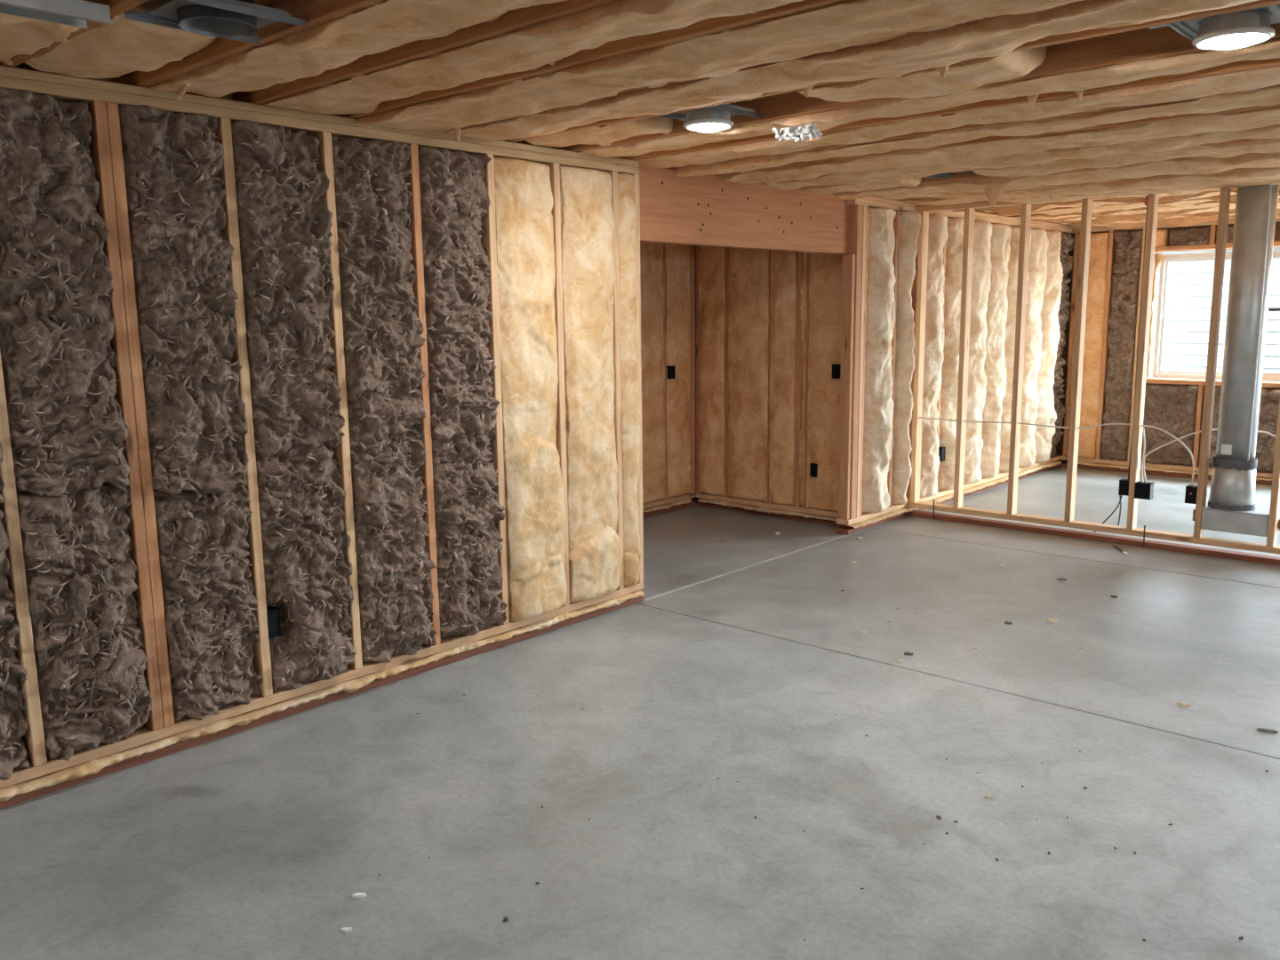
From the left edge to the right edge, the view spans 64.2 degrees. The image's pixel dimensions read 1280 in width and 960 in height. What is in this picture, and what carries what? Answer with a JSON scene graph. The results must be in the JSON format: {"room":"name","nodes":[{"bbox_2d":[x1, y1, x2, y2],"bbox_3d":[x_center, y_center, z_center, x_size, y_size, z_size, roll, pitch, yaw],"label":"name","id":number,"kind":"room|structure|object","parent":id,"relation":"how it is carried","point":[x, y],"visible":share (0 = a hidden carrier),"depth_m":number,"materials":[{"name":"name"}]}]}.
{"room":"unfinished basement","nodes":[
{"label":"unfinished basement","id":0,"kind":"room"},
{"bbox_2d":[0,65,1073,809],"bbox_3d":[-0.256,-0.456,5.271,0.160,2.345,13.500,8,12,41],"label":"wall","id":1,"kind":"structure","parent":0,"point":[103,99],"depth_m":3.98,"materials":[{"name":"brown wood"}]},
{"bbox_2d":[0,441,3,463],"bbox_3d":[-2.168,-0.580,3.014,0.214,1.182,0.385,8,12,41],"label":"insulation batt","id":2,"kind":"object","parent":1,"relation":"attached to","point":[1,445],"visible":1,"depth_m":3.20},
{"bbox_2d":[0,475,30,780],"bbox_3d":[-2.161,0.462,3.193,0.230,1.040,0.390,8,12,41],"label":"insulation batt","id":3,"kind":"object","parent":1,"relation":"attached to","point":[13,720],"visible":1,"depth_m":3.31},
{"bbox_2d":[0,87,131,496],"bbox_3d":[-1.907,-0.568,3.316,0.206,1.310,0.366,8,12,41],"label":"insulation batt","id":4,"kind":"object","parent":1,"relation":"attached to","point":[68,428],"visible":0.97,"depth_m":3.28,"materials":[{"name":"fabric"}]},
{"bbox_2d":[16,482,153,760],"bbox_3d":[-1.894,0.475,3.488,0.205,0.910,0.365,8,12,41],"label":"insulation batt","id":5,"kind":"object","parent":1,"relation":"attached to","point":[91,659],"visible":0.96,"depth_m":3.45,"materials":[{"name":"fabric"}]},
{"bbox_2d":[118,104,248,495],"bbox_3d":[-1.622,-0.603,3.638,0.238,1.357,0.373,8,12,41],"label":"insulation batt","id":6,"kind":"object","parent":1,"relation":"attached to","point":[186,295],"visible":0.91,"depth_m":3.58,"materials":[{"name":"fabric"}]},
{"bbox_2d":[153,482,261,721],"bbox_3d":[-1.615,0.446,3.810,0.365,0.858,0.209,-10,13,-44],"label":"insulation batt","id":7,"kind":"object","parent":1,"relation":"attached to","point":[212,625],"visible":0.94,"depth_m":3.76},
{"bbox_2d":[266,605,281,639],"bbox_3d":[-1.455,0.559,4.008,0.072,0.110,0.055,8,12,41],"label":"outlet box","id":8,"kind":"object","parent":1,"relation":"attached to","point":[273,613],"visible":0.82,"depth_m":3.99,"materials":[{"name":"black plastic"}]},
{"bbox_2d":[231,120,344,456],"bbox_3d":[-1.357,-0.711,3.915,0.204,1.230,0.381,8,12,41],"label":"insulation batt","id":9,"kind":"object","parent":1,"relation":"attached to","point":[284,220],"visible":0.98,"depth_m":3.87,"materials":[{"name":"fabric"}]},
{"bbox_2d":[255,442,356,691],"bbox_3d":[-1.356,0.337,4.099,0.236,0.972,0.381,8,12,41],"label":"insulation batt","id":10,"kind":"object","parent":1,"relation":"attached to","point":[305,540],"visible":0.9,"depth_m":4.05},
{"bbox_2d":[331,136,426,442],"bbox_3d":[-1.084,-0.769,4.210,0.209,1.226,0.383,8,12,41],"label":"insulation batt","id":11,"kind":"object","parent":1,"relation":"attached to","point":[382,330],"visible":0.96,"depth_m":4.16,"materials":[{"name":"fabric"}]},
{"bbox_2d":[349,424,437,663],"bbox_3d":[-1.074,0.268,4.383,0.209,1.009,0.384,8,12,41],"label":"insulation batt","id":12,"kind":"object","parent":1,"relation":"attached to","point":[396,596],"visible":0.88,"depth_m":4.35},
{"bbox_2d":[417,145,500,441],"bbox_3d":[-0.812,-0.795,4.512,0.226,1.271,0.388,8,12,41],"label":"insulation batt","id":13,"kind":"object","parent":1,"relation":"attached to","point":[454,198],"visible":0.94,"depth_m":4.46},
{"bbox_2d":[431,429,507,639],"bbox_3d":[-0.805,0.234,4.686,0.215,0.972,0.380,8,12,41],"label":"insulation batt","id":14,"kind":"object","parent":1,"relation":"attached to","point":[468,513],"visible":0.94,"depth_m":4.63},
{"bbox_2d":[493,157,558,468],"bbox_3d":[-0.553,-0.774,4.830,0.158,1.422,0.366,8,12,41],"label":"insulation batt","id":15,"kind":"object","parent":1,"relation":"attached to","point":[523,194],"visible":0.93,"depth_m":4.76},
{"bbox_2d":[503,436,565,583],"bbox_3d":[-0.535,0.124,4.975,0.172,0.702,0.370,8,12,41],"label":"insulation batt","id":16,"kind":"object","parent":1,"relation":"attached to","point":[534,500],"visible":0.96,"depth_m":4.89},
{"bbox_2d":[507,553,566,621],"bbox_3d":[-0.527,0.501,5.034,0.181,0.326,0.364,8,12,41],"label":"insulation batt","id":17,"kind":"object","parent":1,"relation":"on","point":[540,592],"visible":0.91,"depth_m":4.95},
{"bbox_2d":[559,165,617,554],"bbox_3d":[-0.275,-0.566,5.173,0.161,1.953,0.365,8,12,41],"label":"insulation batt","id":18,"kind":"object","parent":1,"relation":"attached to","point":[588,224],"visible":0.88,"depth_m":5.09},
{"bbox_2d":[568,526,622,602],"bbox_3d":[-0.254,0.427,5.325,0.188,0.370,0.365,8,12,41],"label":"insulation batt","id":19,"kind":"object","parent":1,"relation":"on","point":[595,564],"visible":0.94,"depth_m":5.24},
{"bbox_2d":[617,172,640,556],"bbox_3d":[-0.087,-0.574,5.386,0.157,2.016,0.136,8,12,41],"label":"insulation batt","id":20,"kind":"object","parent":1,"relation":"attached to","point":[630,412],"visible":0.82,"depth_m":5.33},
{"bbox_2d":[624,552,639,586],"bbox_3d":[-0.071,0.471,5.551,0.169,0.205,0.120,8,12,41],"label":"insulation batt","id":21,"kind":"object","parent":1,"relation":"in","point":[631,564],"visible":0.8,"depth_m":5.49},
{"bbox_2d":[861,207,895,512],"bbox_3d":[1.729,-0.837,7.328,0.197,2.167,0.392,8,12,41],"label":"insulation batt","id":22,"kind":"object","parent":1,"relation":"attached to","point":[880,315],"visible":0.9,"depth_m":7.25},
{"bbox_2d":[890,210,920,504],"bbox_3d":[1.960,-0.881,7.580,0.205,2.167,0.211,8,12,41],"label":"insulation batt","id":23,"kind":"object","parent":1,"relation":"attached to","point":[909,221],"visible":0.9,"depth_m":7.54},
{"bbox_2d":[920,214,948,497],"bbox_3d":[2.255,-0.939,7.907,0.202,2.167,0.360,8,12,41],"label":"insulation batt","id":24,"kind":"object","parent":1,"relation":"attached to","point":[938,235],"visible":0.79,"depth_m":7.82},
{"bbox_2d":[938,446,945,461],"bbox_3d":[2.414,-0.212,8.223,0.072,0.110,0.060,8,12,41],"label":"outlet box","id":25,"kind":"object","parent":1,"relation":"attached to","point":[941,450],"visible":0.62,"depth_m":8.19,"materials":[{"name":"black plastic"}]},
{"bbox_2d":[937,217,964,490],"bbox_3d":[2.523,-0.990,8.198,0.194,2.167,0.356,8,12,41],"label":"insulation batt","id":26,"kind":"object","parent":1,"relation":"attached to","point":[955,242],"visible":0.41,"depth_m":8.11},
{"bbox_2d":[963,220,992,484],"bbox_3d":[2.779,-1.043,8.501,0.206,2.167,0.356,8,12,41],"label":"insulation batt","id":27,"kind":"object","parent":1,"relation":"attached to","point":[981,263],"visible":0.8,"depth_m":8.42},
{"bbox_2d":[980,223,1011,478],"bbox_3d":[3.055,-1.094,8.793,0.203,2.167,0.366,8,12,41],"label":"insulation batt","id":28,"kind":"object","parent":1,"relation":"attached to","point":[995,369],"visible":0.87,"depth_m":8.73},
{"bbox_2d":[999,225,1031,472],"bbox_3d":[3.321,-1.147,9.094,0.214,2.167,0.356,8,12,41],"label":"insulation batt","id":29,"kind":"object","parent":1,"relation":"attached to","point":[1014,243],"visible":0.26,"depth_m":8.98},
{"bbox_2d":[1018,228,1048,467],"bbox_3d":[3.591,-1.197,9.381,0.228,2.167,0.365,8,12,41],"label":"insulation batt","id":30,"kind":"object","parent":1,"relation":"attached to","point":[1039,242],"visible":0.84,"depth_m":9.28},
{"bbox_2d":[1034,230,1063,462],"bbox_3d":[3.870,-1.249,9.672,0.213,2.167,0.358,7,12,39],"label":"insulation batt","id":31,"kind":"object","parent":1,"relation":"attached to","point":[1050,327],"visible":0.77,"depth_m":9.60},
{"bbox_2d":[1049,232,1074,457],"bbox_3d":[4.052,-1.290,9.930,0.204,2.160,0.269,8,12,41],"label":"insulation batt","id":32,"kind":"object","parent":1,"relation":"attached to","point":[1067,241],"visible":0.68,"depth_m":9.88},
{"bbox_2d":[0,466,1279,959],"bbox_3d":[2.411,1.148,3.189,10.700,0.210,13.600,8,12,41],"label":"floor","id":33,"kind":"structure","parent":0,"point":[257,843],"depth_m":3.43,"materials":[{"name":"concrete"}]},
{"bbox_2d":[0,590,644,801],"bbox_3d":[-1.441,0.905,4.012,0.093,0.050,4.320,8,12,41],"label":"strip","id":34,"kind":"object","parent":33,"relation":"on","point":[92,767],"visible":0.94,"depth_m":3.98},
{"bbox_2d":[340,927,351,932],"bbox_3d":[-0.763,1.166,2.646,0.032,0.007,0.015,1,9,8],"label":"paper scrap","id":35,"kind":"object","parent":33,"relation":"on","point":[345,929],"visible":1,"depth_m":2.64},
{"bbox_2d":[352,892,367,898],"bbox_3d":[-0.770,1.140,2.799,0.041,0.009,0.018,-2,9,-9],"label":"paper scrap","id":36,"kind":"object","parent":33,"relation":"on","point":[357,895],"visible":1,"depth_m":2.80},
{"bbox_2d":[642,498,692,512],"bbox_3d":[-0.391,0.327,7.436,0.093,0.047,2.390,8,12,41],"label":"strip","id":37,"kind":"object","parent":33,"relation":"on","point":[684,501],"visible":0.23,"depth_m":8.07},
{"bbox_2d":[697,498,837,521],"bbox_3d":[0.989,0.237,7.889,1.330,0.043,0.099,8,12,41],"label":"strip","id":38,"kind":"object","parent":33,"relation":"on","point":[769,510],"visible":0.96,"depth_m":7.86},
{"bbox_2d":[846,460,1061,529],"bbox_3d":[2.822,0.081,8.680,0.099,0.039,3.990,8,12,41],"label":"strip","id":39,"kind":"object","parent":33,"relation":"on","point":[907,509],"visible":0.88,"depth_m":8.28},
{"bbox_2d":[1046,617,1057,623],"bbox_3d":[2.087,0.711,5.168,0.054,0.016,0.032,4,10,24],"label":"chip","id":40,"kind":"object","parent":33,"relation":"on","point":[1051,620],"visible":1,"depth_m":5.16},
{"bbox_2d":[1077,461,1271,480],"bbox_3d":[5.602,0.005,8.944,3.590,0.046,0.087,8,12,41],"label":"strip","id":41,"kind":"object","parent":33,"relation":"on","point":[1103,465],"visible":0.66,"depth_m":9.62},
{"bbox_2d":[1256,728,1277,733],"bbox_3d":[2.346,0.935,3.813,0.069,0.007,0.028,4,10,25],"label":"scrap","id":42,"kind":"object","parent":33,"relation":"on","point":[1258,729],"visible":1,"depth_m":3.81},
{"bbox_2d":[0,0,1279,224],"bbox_3d":[2.379,-1.395,2.769,10.600,0.255,13.797,8,12,41],"label":"ceiling","id":43,"kind":"structure","parent":0,"point":[1100,47],"depth_m":3.30,"materials":[{"name":"brown wood"}]},
{"bbox_2d":[0,12,80,65],"bbox_3d":[-1.823,-1.279,2.753,0.666,0.206,0.386,8,12,41],"label":"insulation batt","id":44,"kind":"object","parent":43,"relation":"attached to","point":[19,35],"visible":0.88,"depth_m":2.75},
{"bbox_2d":[0,0,113,28],"bbox_3d":[-1.625,-1.117,2.310,0.168,0.045,0.760,8,12,41],"label":"channel","id":45,"kind":"object","parent":43,"relation":"attached to","point":[70,12],"visible":1,"depth_m":2.50,"materials":[{"name":"metal"}]},
{"bbox_2d":[24,0,215,78],"bbox_3d":[-1.529,-1.332,3.017,0.807,0.195,0.380,8,12,41],"label":"insulation batt","id":46,"kind":"object","parent":43,"relation":"attached to","point":[122,47],"visible":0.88,"depth_m":2.93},
{"bbox_2d":[124,0,306,44],"bbox_3d":[-1.139,-1.267,2.684,0.405,0.164,0.364,8,12,41],"label":"recessed light","id":47,"kind":"object","parent":43,"relation":"in","point":[234,20],"visible":1,"depth_m":2.64,"materials":[{"name":"metal"}]},
{"bbox_2d":[148,0,567,101],"bbox_3d":[1.649,-0.973,0.737,8.615,0.240,0.397,8,12,41],"label":"insulation batt","id":48,"kind":"object","parent":43,"relation":"attached to","point":[387,25],"visible":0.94,"depth_m":2.88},
{"bbox_2d":[261,0,804,114],"bbox_3d":[1.926,-1.035,1.034,8.610,0.222,0.416,8,12,41],"label":"insulation batt","id":49,"kind":"object","parent":43,"relation":"attached to","point":[533,47],"visible":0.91,"depth_m":2.96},
{"bbox_2d":[520,115,674,147],"bbox_3d":[-0.214,-1.606,4.552,0.659,0.184,0.389,8,12,41],"label":"insulation batt","id":50,"kind":"object","parent":43,"relation":"attached to","point":[605,135],"visible":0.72,"depth_m":4.47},
{"bbox_2d":[659,103,760,132],"bbox_3d":[0.241,-1.512,4.155,0.405,0.190,0.364,8,12,41],"label":"recessed light","id":51,"kind":"object","parent":43,"relation":"in","point":[709,119],"visible":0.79,"depth_m":4.07,"materials":[{"name":"metal"}]},
{"bbox_2d":[357,0,1082,143],"bbox_3d":[2.187,-1.080,1.343,8.637,0.240,0.414,8,12,41],"label":"insulation batt","id":52,"kind":"object","parent":43,"relation":"attached to","point":[833,28],"visible":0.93,"depth_m":3.02,"materials":[{"name":"fabric"}]},
{"bbox_2d":[441,0,1257,142],"bbox_3d":[2.464,-1.140,1.628,8.614,0.219,0.407,8,12,41],"label":"insulation batt","id":53,"kind":"object","parent":43,"relation":"attached to","point":[897,57],"visible":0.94,"depth_m":3.14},
{"bbox_2d":[800,177,921,193],"bbox_3d":[0.862,-1.986,6.836,2.054,0.200,0.387,8,12,41],"label":"insulation batt","id":54,"kind":"object","parent":43,"relation":"attached to","point":[911,181],"visible":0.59,"depth_m":6.33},
{"bbox_2d":[796,46,1047,102],"bbox_3d":[0.950,-1.442,3.522,0.780,0.203,0.409,8,12,41],"label":"insulation batt","id":55,"kind":"object","parent":43,"relation":"attached to","point":[964,76],"visible":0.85,"depth_m":3.41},
{"bbox_2d":[577,38,1279,158],"bbox_3d":[2.470,-1.318,2.694,10.050,0.215,0.393,8,12,41],"label":"insulation batt","id":56,"kind":"object","parent":43,"relation":"attached to","point":[1080,81],"visible":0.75,"depth_m":3.69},
{"bbox_2d":[772,122,822,142],"bbox_3d":[0.643,-1.416,4.169,0.208,0.062,0.076,8,12,41],"label":"scrap","id":57,"kind":"object","parent":56,"relation":"attached to","point":[797,133],"visible":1,"depth_m":4.16,"materials":[{"name":"white"}]},
{"bbox_2d":[924,170,973,178],"bbox_3d":[1.736,-1.883,6.054,0.405,0.164,0.364,8,12,41],"label":"recessed light","id":58,"kind":"object","parent":43,"relation":"in","point":[948,174],"visible":0.13,"depth_m":6.09,"materials":[{"name":"metal"}]},
{"bbox_2d":[633,65,1279,167],"bbox_3d":[2.743,-1.371,2.994,10.051,0.214,0.400,8,12,41],"label":"insulation batt","id":59,"kind":"object","parent":43,"relation":"attached to","point":[1177,91],"visible":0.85,"depth_m":4.07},
{"bbox_2d":[676,88,1279,176],"bbox_3d":[3.016,-1.420,3.294,10.051,0.221,0.399,8,12,41],"label":"insulation batt","id":60,"kind":"object","parent":43,"relation":"attached to","point":[1268,97],"visible":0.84,"depth_m":4.41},
{"bbox_2d":[720,106,1279,183],"bbox_3d":[3.285,-1.472,3.589,10.051,0.222,0.400,8,12,41],"label":"insulation batt","id":61,"kind":"object","parent":43,"relation":"attached to","point":[1252,119],"visible":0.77,"depth_m":4.82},
{"bbox_2d":[763,123,1279,190],"bbox_3d":[3.556,-1.523,3.886,10.050,0.224,0.396,8,12,41],"label":"insulation batt","id":62,"kind":"object","parent":43,"relation":"attached to","point":[1272,132],"visible":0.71,"depth_m":5.13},
{"bbox_2d":[835,152,1279,207],"bbox_3d":[4.102,-1.564,4.494,10.050,0.353,0.391,8,12,41],"label":"insulation batt","id":63,"kind":"object","parent":43,"relation":"attached to","point":[994,187],"visible":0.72,"depth_m":5.79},
{"bbox_2d":[872,167,1279,199],"bbox_3d":[4.912,-1.576,4.303,8.595,0.286,0.396,8,12,41],"label":"insulation batt","id":64,"kind":"object","parent":43,"relation":"attached to","point":[1236,175],"visible":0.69,"depth_m":5.95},
{"bbox_2d":[902,178,1279,205],"bbox_3d":[5.167,-1.639,4.617,8.644,0.270,0.394,8,12,41],"label":"insulation batt","id":65,"kind":"object","parent":43,"relation":"attached to","point":[930,201],"visible":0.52,"depth_m":6.62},
{"bbox_2d":[952,184,1279,215],"bbox_3d":[5.711,-1.749,5.213,8.644,0.261,0.382,8,12,41],"label":"insulation batt","id":66,"kind":"object","parent":43,"relation":"attached to","point":[1012,210],"visible":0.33,"depth_m":7.49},
{"bbox_2d":[970,138,1279,176],"bbox_3d":[4.753,-1.454,3.368,7.570,0.220,0.404,8,12,41],"label":"insulation batt","id":67,"kind":"object","parent":43,"relation":"attached to","point":[1225,149],"visible":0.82,"depth_m":5.22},
{"bbox_2d":[977,187,1279,212],"bbox_3d":[6.002,-1.812,5.492,8.593,0.234,0.380,8,12,41],"label":"insulation batt","id":68,"kind":"object","parent":43,"relation":"attached to","point":[1161,199],"visible":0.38,"depth_m":7.39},
{"bbox_2d":[996,192,1279,215],"bbox_3d":[6.273,-1.864,5.796,8.602,0.236,0.373,8,12,41],"label":"insulation batt","id":69,"kind":"object","parent":43,"relation":"attached to","point":[1098,209],"visible":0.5,"depth_m":7.96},
{"bbox_2d":[1014,198,1279,219],"bbox_3d":[6.525,-1.922,6.105,8.647,0.227,0.380,8,12,41],"label":"insulation batt","id":70,"kind":"object","parent":43,"relation":"attached to","point":[1173,208],"visible":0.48,"depth_m":8.27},
{"bbox_2d":[1036,202,1279,222],"bbox_3d":[6.823,-1.963,6.385,8.581,0.244,0.374,8,12,41],"label":"insulation batt","id":71,"kind":"object","parent":43,"relation":"attached to","point":[1118,217],"visible":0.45,"depth_m":8.54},
{"bbox_2d":[1053,208,1279,225],"bbox_3d":[7.092,-2.013,6.681,8.582,0.249,0.380,8,12,41],"label":"insulation batt","id":72,"kind":"object","parent":43,"relation":"attached to","point":[1095,222],"visible":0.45,"depth_m":8.89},
{"bbox_2d":[1066,211,1279,229],"bbox_3d":[7.356,-2.068,6.986,8.604,0.246,0.380,8,12,41],"label":"insulation batt","id":73,"kind":"object","parent":43,"relation":"attached to","point":[1185,220],"visible":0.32,"depth_m":9.08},
{"bbox_2d":[1148,3,1279,49],"bbox_3d":[1.643,-1.324,2.909,0.405,0.190,0.364,8,12,41],"label":"recessed light","id":74,"kind":"object","parent":43,"relation":"in","point":[1252,27],"visible":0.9,"depth_m":2.84,"materials":[{"name":"metal"}]},
{"bbox_2d":[642,243,695,517],"bbox_3d":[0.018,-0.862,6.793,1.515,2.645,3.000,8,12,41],"label":"wall","id":75,"kind":"structure","parent":0,"point":[692,392],"depth_m":8.12,"materials":[{"name":"brown wood"}]},
{"bbox_2d":[640,241,666,504],"bbox_3d":[0.041,-0.894,7.790,0.124,2.170,0.384,8,12,41],"label":"insulation batt","id":76,"kind":"object","parent":75,"relation":"attached to","point":[652,296],"visible":0.56,"depth_m":7.80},
{"bbox_2d":[666,365,675,378],"bbox_3d":[0.231,-0.841,7.961,0.072,0.100,0.055,8,12,41],"label":"outlet box","id":77,"kind":"object","parent":75,"relation":"attached to","point":[671,369],"visible":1,"depth_m":7.94,"materials":[{"name":"black plastic"}]},
{"bbox_2d":[665,243,690,498],"bbox_3d":[0.280,-0.940,8.053,0.124,2.170,0.301,8,12,41],"label":"insulation batt","id":78,"kind":"object","parent":75,"relation":"attached to","point":[677,256],"visible":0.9,"depth_m":8.03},
{"bbox_2d":[639,165,849,254],"bbox_3d":[0.662,-1.601,6.160,0.082,0.393,2.200,8,12,41],"label":"header beam","id":79,"kind":"structure","parent":0,"point":[704,210],"depth_m":6.00,"materials":[{"name":"brown wood"}]},
{"bbox_2d":[694,245,844,527],"bbox_3d":[0.967,-1.037,7.787,1.498,2.645,0.130,8,12,41],"label":"wall","id":80,"kind":"structure","parent":0,"point":[797,508],"depth_m":7.83,"materials":[{"name":"brown wood"}]},
{"bbox_2d":[697,245,725,495],"bbox_3d":[0.587,-0.946,8.097,0.272,2.160,0.126,8,12,41],"label":"insulation batt","id":81,"kind":"object","parent":80,"relation":"attached to","point":[712,259],"visible":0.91,"depth_m":8.07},
{"bbox_2d":[728,248,768,503],"bbox_3d":[0.850,-0.911,7.865,0.388,2.160,0.124,8,12,41],"label":"insulation batt","id":82,"kind":"object","parent":80,"relation":"attached to","point":[748,268],"visible":0.83,"depth_m":7.84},
{"bbox_2d":[768,250,798,505],"bbox_3d":[1.086,-0.879,7.655,0.235,2.160,0.125,8,12,41],"label":"insulation batt","id":83,"kind":"object","parent":80,"relation":"attached to","point":[783,265],"visible":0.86,"depth_m":7.63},
{"bbox_2d":[799,252,807,506],"bbox_3d":[1.229,-0.863,7.545,0.063,2.160,0.098,8,12,41],"label":"stud","id":84,"kind":"object","parent":80,"relation":"attached to","point":[804,289],"visible":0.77,"depth_m":7.53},
{"bbox_2d":[809,463,817,477],"bbox_3d":[1.303,-0.078,7.552,0.055,0.100,0.072,8,12,41],"label":"outlet box","id":85,"kind":"object","parent":80,"relation":"attached to","point":[813,470],"visible":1,"depth_m":7.53,"materials":[{"name":"black plastic"}]},
{"bbox_2d":[805,252,845,511],"bbox_3d":[1.377,-0.841,7.397,0.337,2.160,0.124,8,12,41],"label":"insulation batt","id":86,"kind":"object","parent":80,"relation":"attached to","point":[825,269],"visible":0.63,"depth_m":7.39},
{"bbox_2d":[832,364,840,378],"bbox_3d":[1.419,-0.781,7.322,0.055,0.100,0.072,8,12,41],"label":"outlet box","id":87,"kind":"object","parent":80,"relation":"attached to","point":[836,368],"visible":0.8,"depth_m":7.30,"materials":[{"name":"black plastic"}]},
{"bbox_2d":[907,182,1279,565],"bbox_3d":[3.798,-0.653,6.171,4.638,2.343,0.110,8,12,41],"label":"wall partition","id":88,"kind":"structure","parent":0,"point":[1198,538],"depth_m":6.95,"materials":[{"name":"brown wood"}]},
{"bbox_2d":[919,416,1194,486],"bbox_3d":[2.826,-0.235,7.137,1.922,0.389,0.026,8,12,41],"label":"cable","id":89,"kind":"object","parent":88,"relation":"attached to","point":[1159,428],"visible":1,"depth_m":6.88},
{"bbox_2d":[1118,478,1129,495],"bbox_3d":[3.237,0.047,6.804,0.060,0.100,0.077,8,12,41],"label":"outlet box","id":90,"kind":"object","parent":88,"relation":"attached to","point":[1124,484],"visible":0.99,"depth_m":6.78,"materials":[{"name":"black plastic"}]},
{"bbox_2d":[1094,495,1122,532],"bbox_3d":[3.218,0.230,7.000,0.022,0.328,0.318,-2,9,-5],"label":"loose wire","id":91,"kind":"object","parent":90,"relation":"attached to","point":[1121,495],"visible":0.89,"depth_m":6.93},
{"bbox_2d":[1117,495,1121,525],"bbox_3d":[3.255,0.227,7.020,0.060,0.329,0.345,0,9,5],"label":"loose wire","id":92,"kind":"object","parent":90,"relation":"attached to","point":[1119,495],"visible":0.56,"depth_m":6.90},
{"bbox_2d":[1128,205,1147,479],"bbox_3d":[3.247,-0.904,6.641,0.021,1.840,0.018,8,12,41],"label":"cable","id":93,"kind":"object","parent":88,"relation":"attached to","point":[1147,205],"visible":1,"depth_m":6.65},
{"bbox_2d":[1134,480,1154,499],"bbox_3d":[3.325,0.069,6.727,0.096,0.105,0.077,8,12,41],"label":"outlet box","id":94,"kind":"object","parent":88,"relation":"attached to","point":[1144,491],"visible":1,"depth_m":6.70,"materials":[{"name":"black plastic"}]},
{"bbox_2d":[1140,427,1145,482],"bbox_3d":[3.313,-0.158,6.706,0.023,0.377,0.040,-4,10,-17],"label":"cable","id":95,"kind":"object","parent":94,"relation":"attached to","point":[1143,428],"visible":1,"depth_m":6.71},
{"bbox_2d":[1184,484,1197,503],"bbox_3d":[3.537,0.092,6.535,0.062,0.110,0.082,8,12,41],"label":"outlet box","id":96,"kind":"object","parent":88,"relation":"attached to","point":[1190,496],"visible":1,"depth_m":6.51,"materials":[{"name":"black plastic"}]},
{"bbox_2d":[1143,428,1276,482],"bbox_3d":[3.827,-0.117,6.399,1.191,0.373,0.254,8,12,41],"label":"cable","id":97,"kind":"object","parent":88,"relation":"attached to","point":[1268,433],"visible":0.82,"depth_m":6.59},
{"bbox_2d":[1192,184,1279,536],"bbox_3d":[3.780,-0.796,6.289,0.510,2.252,0.282,8,12,41],"label":"duct","id":98,"kind":"object","parent":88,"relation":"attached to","point":[1231,508],"visible":0.94,"depth_m":6.27,"materials":[{"name":"metal"}]},
{"bbox_2d":[1055,217,1279,485],"bbox_3d":[7.405,-1.051,7.221,8.940,2.700,0.190,8,12,41],"label":"wall","id":99,"kind":"structure","parent":0,"point":[1061,447],"depth_m":9.67,"materials":[{"name":"brown wood"}]},
{"bbox_2d":[1066,232,1109,458],"bbox_3d":[4.363,-1.291,9.915,0.282,2.160,0.166,8,12,41],"label":"insulation batt","id":100,"kind":"object","parent":99,"relation":"attached to","point":[1099,243],"visible":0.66,"depth_m":9.84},
{"bbox_2d":[1099,230,1142,460],"bbox_3d":[4.579,-1.261,9.718,0.209,2.160,0.283,-10,13,-43],"label":"insulation batt","id":101,"kind":"object","parent":99,"relation":"in","point":[1122,322],"visible":0.98,"depth_m":9.66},
{"bbox_2d":[1146,253,1163,377],"bbox_3d":[4.787,-1.523,9.486,0.073,1.140,0.049,8,12,41],"label":"strip","id":102,"kind":"object","parent":99,"relation":"in","point":[1158,257],"visible":0.93,"depth_m":9.48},
{"bbox_2d":[1155,229,1168,247],"bbox_3d":[4.788,-2.223,9.379,0.107,0.156,0.144,8,12,41],"label":"insulation batt","id":103,"kind":"object","parent":99,"relation":"attached to","point":[1162,235],"visible":0.69,"depth_m":9.33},
{"bbox_2d":[1140,383,1198,466],"bbox_3d":[4.930,-0.515,9.518,0.478,0.744,0.216,8,12,41],"label":"insulation batt","id":104,"kind":"object","parent":99,"relation":"in","point":[1172,408],"visible":0.88,"depth_m":9.47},
{"bbox_2d":[1168,226,1210,246],"bbox_3d":[4.954,-2.195,9.204,0.360,0.158,0.191,8,12,41],"label":"insulation batt","id":105,"kind":"object","parent":99,"relation":"attached to","point":[1187,236],"visible":0.94,"depth_m":9.17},
{"bbox_2d":[1198,385,1221,468],"bbox_3d":[5.271,-0.470,9.219,0.376,0.744,0.201,8,13,44],"label":"insulation batt","id":106,"kind":"object","parent":99,"relation":"in","point":[1218,388],"visible":0.12,"depth_m":9.20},
{"bbox_2d":[1215,224,1233,243],"bbox_3d":[5.249,-2.157,8.942,0.361,0.156,0.187,8,12,41],"label":"insulation batt","id":107,"kind":"object","parent":99,"relation":"attached to","point":[1230,228],"visible":0.13,"depth_m":8.96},
{"bbox_2d":[1255,387,1279,472],"bbox_3d":[5.553,-0.432,8.965,0.328,0.744,0.205,8,12,41],"label":"insulation batt","id":108,"kind":"object","parent":99,"relation":"in","point":[1269,396],"visible":0.59,"depth_m":8.95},
{"label":"outside","id":109,"kind":"structure","parent":0,"visible":0},
{"bbox_3d":[18.444,-0.533,13.110,60.000,0.200,60.000,8,12,41],"label":"ground","id":110,"kind":"structure","parent":109,"visible":0},
{"bbox_2d":[1150,246,1279,382],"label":"window","id":111,"kind":"structure","parent":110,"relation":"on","point":[1189,292],"depth_m":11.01,"materials":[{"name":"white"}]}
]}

